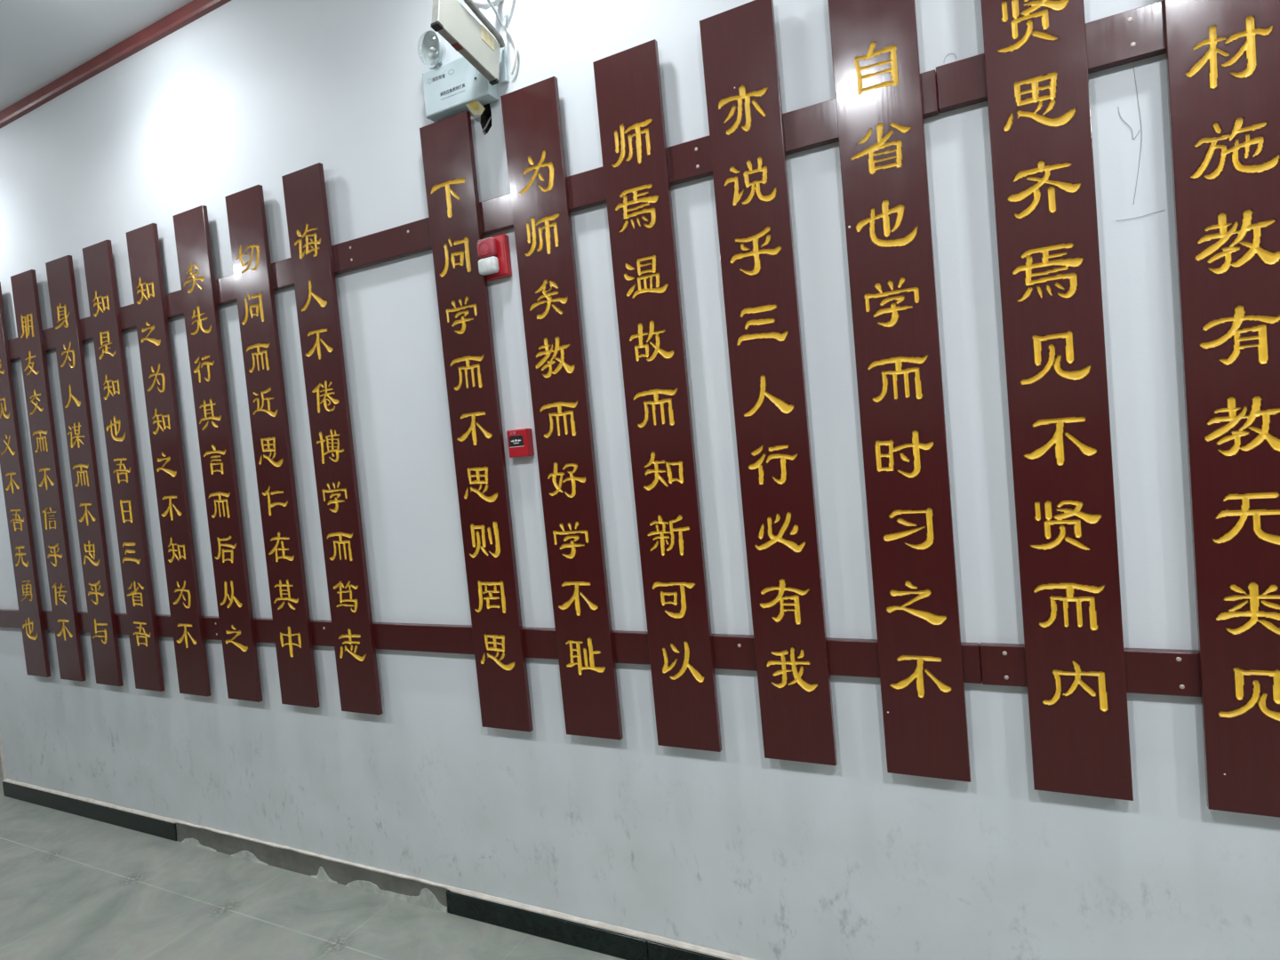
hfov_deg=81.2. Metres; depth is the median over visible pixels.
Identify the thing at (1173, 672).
rail
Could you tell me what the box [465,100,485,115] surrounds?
flap
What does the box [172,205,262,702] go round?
board
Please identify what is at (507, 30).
power cable
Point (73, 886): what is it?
floor
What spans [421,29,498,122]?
emergency light
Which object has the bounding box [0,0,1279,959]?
wall
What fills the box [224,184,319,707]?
board
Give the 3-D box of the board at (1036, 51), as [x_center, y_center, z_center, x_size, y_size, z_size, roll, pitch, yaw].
[0.914,-0.264,1.650,0.200,1.961,0.017,-4,3,27]
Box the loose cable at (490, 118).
[482,116,491,134]
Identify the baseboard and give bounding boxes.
[2,782,176,840]
[446,890,726,959]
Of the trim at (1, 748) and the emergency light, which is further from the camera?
the trim at (1, 748)
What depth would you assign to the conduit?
2.15 m
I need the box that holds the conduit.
[463,0,504,47]
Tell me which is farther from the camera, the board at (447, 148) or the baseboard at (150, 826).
the baseboard at (150, 826)
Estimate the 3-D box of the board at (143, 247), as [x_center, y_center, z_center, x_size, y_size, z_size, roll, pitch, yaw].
[-1.980,-0.065,3.139,0.213,1.967,0.017,-4,3,27]
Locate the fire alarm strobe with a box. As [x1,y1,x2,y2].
[476,233,511,281]
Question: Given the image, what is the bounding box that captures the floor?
[0,755,625,959]
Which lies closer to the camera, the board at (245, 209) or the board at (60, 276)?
the board at (245, 209)
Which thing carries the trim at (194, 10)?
attached to the wall
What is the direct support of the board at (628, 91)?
attached to the rail at (815, 125)
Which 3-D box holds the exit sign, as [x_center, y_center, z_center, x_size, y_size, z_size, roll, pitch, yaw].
[-0.481,-1.256,2.130,0.031,0.179,0.316,-4,3,27]
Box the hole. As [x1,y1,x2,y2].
[480,103,491,135]
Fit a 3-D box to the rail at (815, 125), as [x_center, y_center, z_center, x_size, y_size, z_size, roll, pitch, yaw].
[-1.485,-0.748,2.848,4.896,0.095,0.028,-4,3,27]
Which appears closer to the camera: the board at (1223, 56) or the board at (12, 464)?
the board at (1223, 56)
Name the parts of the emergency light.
bulb, lamp shade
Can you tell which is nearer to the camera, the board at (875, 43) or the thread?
the thread
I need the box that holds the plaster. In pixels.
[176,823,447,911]
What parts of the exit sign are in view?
edge frame, plate, edge frame, wall plate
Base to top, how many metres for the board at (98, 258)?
1.969 m
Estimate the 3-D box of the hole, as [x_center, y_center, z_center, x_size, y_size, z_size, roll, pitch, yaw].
[-0.462,-1.123,2.350,0.046,0.092,0.070,-4,3,27]
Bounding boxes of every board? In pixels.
[0,281,50,677]
[10,269,86,681]
[45,255,123,686]
[82,240,164,691]
[125,223,211,696]
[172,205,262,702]
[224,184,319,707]
[281,162,382,715]
[419,111,533,731]
[500,76,623,739]
[592,39,722,751]
[699,0,837,765]
[827,0,971,782]
[980,0,1133,800]
[1162,0,1279,817]
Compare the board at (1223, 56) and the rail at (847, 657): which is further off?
the rail at (847, 657)
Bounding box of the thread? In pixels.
[1133,66,1142,203]
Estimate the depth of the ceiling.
2.97 m
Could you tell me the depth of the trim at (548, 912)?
2.60 m
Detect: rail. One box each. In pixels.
[0,608,982,683]
[8,69,939,361]
[936,0,1165,112]
[979,642,1200,696]
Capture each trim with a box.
[0,0,231,128]
[0,734,6,779]
[2,778,755,959]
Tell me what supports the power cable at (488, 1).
attached to the wall
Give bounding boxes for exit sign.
[430,0,509,85]
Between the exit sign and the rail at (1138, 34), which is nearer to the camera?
the rail at (1138, 34)
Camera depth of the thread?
1.57 m
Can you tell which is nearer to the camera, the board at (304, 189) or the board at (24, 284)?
the board at (304, 189)
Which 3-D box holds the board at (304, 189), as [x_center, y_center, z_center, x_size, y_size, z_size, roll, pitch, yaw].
[-1.108,-0.124,2.690,0.194,1.958,0.017,-4,3,27]
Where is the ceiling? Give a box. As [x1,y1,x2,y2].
[0,0,192,111]
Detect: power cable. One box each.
[486,0,507,27]
[504,27,517,74]
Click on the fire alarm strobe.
(494, 263)
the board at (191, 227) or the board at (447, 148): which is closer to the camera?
the board at (447, 148)
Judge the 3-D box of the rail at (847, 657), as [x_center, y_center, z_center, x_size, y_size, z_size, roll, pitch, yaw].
[-1.360,0.589,2.906,4.900,0.093,0.028,-4,3,27]
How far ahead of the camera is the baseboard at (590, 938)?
2.42 m
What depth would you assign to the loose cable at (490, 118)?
2.31 m

